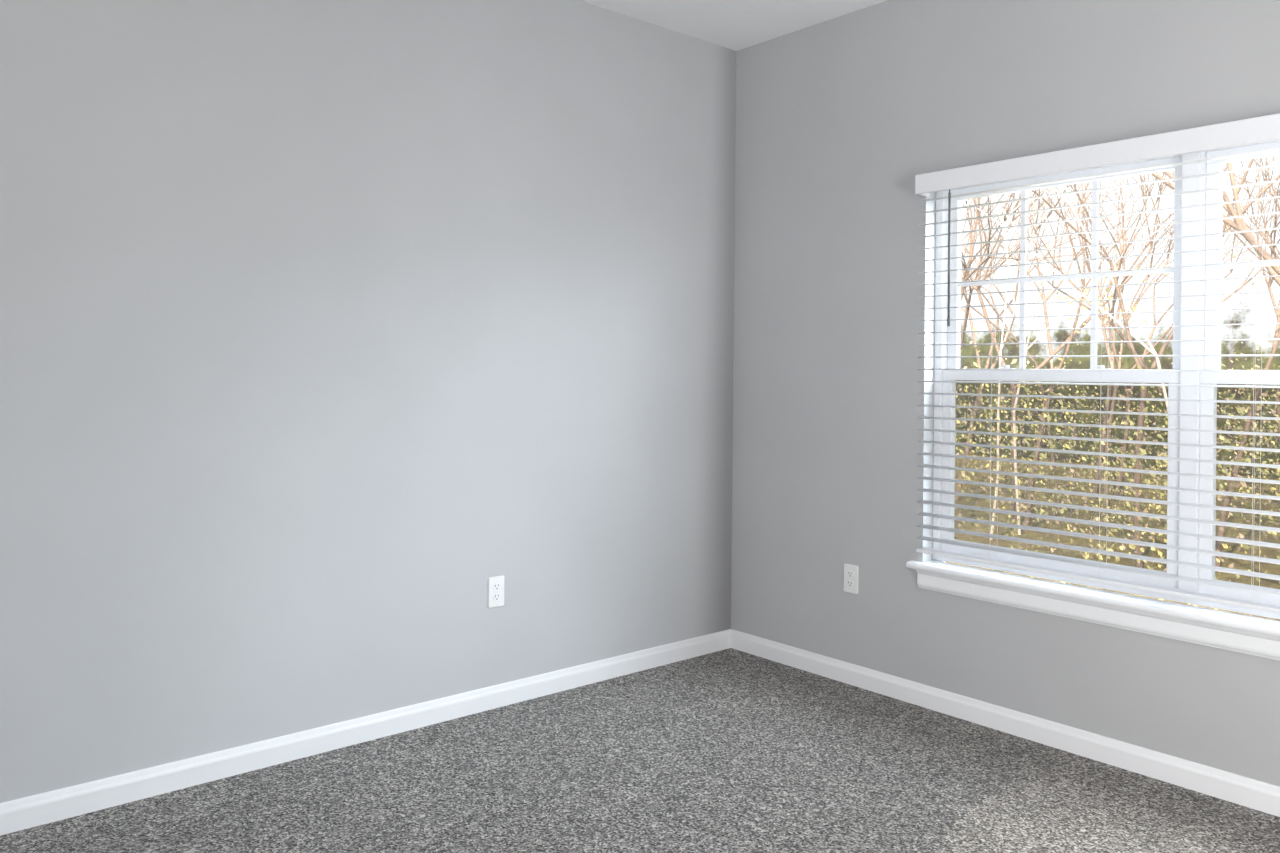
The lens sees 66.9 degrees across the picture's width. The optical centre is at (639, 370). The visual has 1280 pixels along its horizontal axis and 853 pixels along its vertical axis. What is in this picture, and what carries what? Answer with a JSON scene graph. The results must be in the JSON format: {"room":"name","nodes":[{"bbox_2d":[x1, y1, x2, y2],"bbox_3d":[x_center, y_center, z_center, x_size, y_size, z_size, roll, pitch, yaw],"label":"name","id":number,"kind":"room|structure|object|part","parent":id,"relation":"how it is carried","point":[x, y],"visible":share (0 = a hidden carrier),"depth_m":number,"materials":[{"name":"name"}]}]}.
{"room":"empty bedroom","nodes":[
{"label":"empty bedroom","id":0,"kind":"room"},
{"bbox_2d":[0,0,735,802],"bbox_3d":[-1.403,-0.119,2.985,5.020,2.740,0.160,1,0,-41],"label":"wall","id":1,"kind":"structure","parent":0,"point":[354,354],"depth_m":3.23,"materials":[{"name":"grey paint"}]},
{"bbox_2d":[0,629,731,835],"bbox_3d":[-1.359,1.210,2.919,4.700,0.082,0.014,1,0,-41],"label":"baseboard","id":2,"kind":"structure","parent":1,"relation":"attached to","point":[54,805],"depth_m":3.18,"materials":[{"name":"white wood"}]},
{"bbox_2d":[488,575,503,607],"bbox_3d":[-0.537,0.827,3.627,0.070,0.114,0.008,1,0,-41],"label":"outlet","id":3,"kind":"object","parent":1,"relation":"attached to","point":[496,591],"visible":1,"depth_m":3.62,"materials":[{"name":"white plastic"}]},
{"bbox_2d":[0,648,1279,852],"bbox_3d":[0.102,1.325,1.219,5.020,0.120,4.820,1,0,-41],"label":"floor","id":4,"kind":"structure","parent":0,"point":[730,750],"depth_m":2.92,"materials":[{"name":"grey carpet"}]},
{"bbox_2d":[579,0,886,50],"bbox_3d":[0.130,-1.535,1.219,5.020,0.120,4.820,1,0,-41],"label":"ceiling","id":5,"kind":"structure","parent":0,"point":[736,25],"depth_m":4.01,"materials":[{"name":"paint"}]},
{"bbox_2d":[731,0,1279,786],"bbox_3d":[2.010,-0.087,2.743,0.160,2.740,4.660,1,0,-41],"label":"wall","id":6,"kind":"structure","parent":0,"point":[851,126],"depth_m":3.77,"materials":[{"name":"grey paint"}]},
{"bbox_2d":[844,564,857,593],"bbox_3d":[0.857,0.846,3.944,0.008,0.114,0.070,1,0,-41],"label":"outlet","id":7,"kind":"object","parent":6,"relation":"attached to","point":[850,578],"visible":1,"depth_m":3.94,"materials":[{"name":"white plastic"}]},
{"bbox_2d":[731,630,1279,816],"bbox_3d":[1.884,1.241,2.741,0.014,0.082,4.486,1,0,-41],"label":"baseboard","id":8,"kind":"structure","parent":6,"relation":"attached to","point":[1261,796],"depth_m":3.34,"materials":[{"name":"white wood"}]},
{"bbox_2d":[906,560,1279,636],"bbox_3d":[1.682,0.748,3.013,0.111,0.026,1.912,1,0,-41],"label":"stool","id":9,"kind":"object","parent":6,"relation":"attached to","point":[1259,625],"visible":1,"depth_m":3.15,"materials":[{"name":"white wood"}]},
{"bbox_2d":[916,570,1279,660],"bbox_3d":[1.661,0.797,2.996,0.027,0.072,1.846,1,0,-41],"label":"apron","id":10,"kind":"object","parent":6,"relation":"attached to","point":[1247,642],"visible":0.9,"depth_m":3.14,"materials":[{"name":"white wood"}]},
{"bbox_2d":[933,140,1279,618],"bbox_3d":[1.761,0.004,3.075,0.094,1.455,1.822,1,0,-41],"label":"window","id":11,"kind":"structure","parent":6,"relation":"in","point":[1193,288],"depth_m":3.14,"materials":[{"name":"white plastic"}]},
{"bbox_2d":[998,365,1104,368],"bbox_3d":[1.448,-0.011,3.404,0.028,0.020,0.397,1,0,-41],"label":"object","id":12,"kind":"structure","parent":11,"relation":"attached to","point":[1098,366],"depth_m":3.51,"materials":[{"name":"white plastic"}]},
{"bbox_3d":[1.445,0.348,3.404,0.034,0.698,0.852,1,0,-41],"label":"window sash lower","id":13,"kind":"part","parent":11,"relation":"part of","materials":[{"name":"white plastic"}]},
{"bbox_2d":[954,380,1167,571],"bbox_3d":[1.489,0.351,3.442,0.002,0.669,0.828,1,0,-41],"label":"hedge","id":14,"kind":"object","parent":11,"relation":"attached to","point":[1067,434],"depth_m":3.43,"materials":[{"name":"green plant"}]},
{"bbox_3d":[1.446,0.344,3.405,0.005,0.627,0.784,1,0,-41],"label":"glass","id":15,"kind":"part","parent":11,"relation":"part of","materials":[{"name":"clear glass"}]},
{"bbox_3d":[1.478,-0.330,3.426,0.030,0.727,0.852,1,0,-41],"label":"window sash upper","id":16,"kind":"part","parent":11,"relation":"part of","materials":[{"name":"white plastic"}]},
{"bbox_3d":[1.477,-0.331,3.426,0.011,0.652,0.778,1,0,-41],"label":"window muntins","id":17,"kind":"part","parent":11,"relation":"part of","materials":[{"name":"white plastic"}]},
{"bbox_3d":[1.484,-0.331,3.432,0.004,0.658,0.784,1,0,-41],"label":"glass","id":18,"kind":"part","parent":11,"relation":"part of","materials":[{"name":"clear glass"}]},
{"bbox_2d":[915,113,1279,613],"bbox_3d":[1.650,-0.021,2.980,0.084,1.420,1.814,1,0,-41],"label":"window blinds","id":19,"kind":"object","parent":11,"relation":"attached to","point":[1255,130],"visible":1,"depth_m":3.12,"materials":[{"name":"white plastic"}]},
{"bbox_3d":[1.647,0.681,2.983,0.050,0.014,1.806,1,0,-41],"label":"rail","id":20,"kind":"part","parent":19,"relation":"part of","materials":[{"name":"white plastic"}]},
{"bbox_3d":[2.036,0.354,2.717,0.034,0.698,0.852,1,0,-41],"label":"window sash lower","id":21,"kind":"part","parent":11,"relation":"part of","materials":[{"name":"white plastic"}]},
{"bbox_3d":[2.069,-0.325,2.739,0.030,0.727,0.852,1,0,-41],"label":"window sash upper","id":22,"kind":"part","parent":11,"relation":"part of","materials":[{"name":"white plastic"}]},
{"bbox_3d":[2.038,0.350,2.718,0.005,0.627,0.784,1,0,-41],"label":"glass","id":23,"kind":"part","parent":11,"relation":"part of","materials":[{"name":"clear glass"}]},
{"bbox_2d":[1215,384,1279,588],"bbox_3d":[2.080,0.356,2.755,0.002,0.669,0.828,1,0,-41],"label":"screen","id":24,"kind":"object","parent":11,"relation":"attached to","point":[1233,528],"depth_m":2.99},
{"bbox_3d":[2.075,-0.325,2.744,0.004,0.658,0.784,1,0,-41],"label":"glass","id":25,"kind":"part","parent":11,"relation":"part of","materials":[{"name":"clear glass"}]},
{"bbox_3d":[2.068,-0.325,2.738,0.011,0.652,0.778,1,0,-41],"label":"window muntins","id":26,"kind":"part","parent":11,"relation":"part of","materials":[{"name":"white plastic"}]},
{"label":"outside","id":27,"kind":"structure","parent":0,"visible":0},
{"bbox_2d":[947,454,1279,620],"bbox_3d":[8.420,4.645,31.153,45.000,0.200,110.000,1,0,-41],"label":"ground","id":28,"kind":"structure","parent":27,"point":[1126,535],"depth_m":29.48,"materials":[{"name":"green plant"}]},
{"bbox_2d":[955,156,1279,616],"bbox_3d":[8.840,-2.895,31.069,35.825,19.627,39.845,1,0,-41],"label":"trees","id":29,"kind":"object","parent":28,"relation":"on","point":[1237,224],"depth_m":25.97,"materials":[{"name":"beige plant"}]},
{"bbox_2d":[955,155,1279,477],"bbox_3d":[25.685,-16.890,45.826,0.001,43.200,110.000,1,0,-41],"label":"sky","id":30,"kind":"structure","parent":27,"point":[1261,333],"depth_m":48.12,"materials":[{"name":"white"}]}
]}

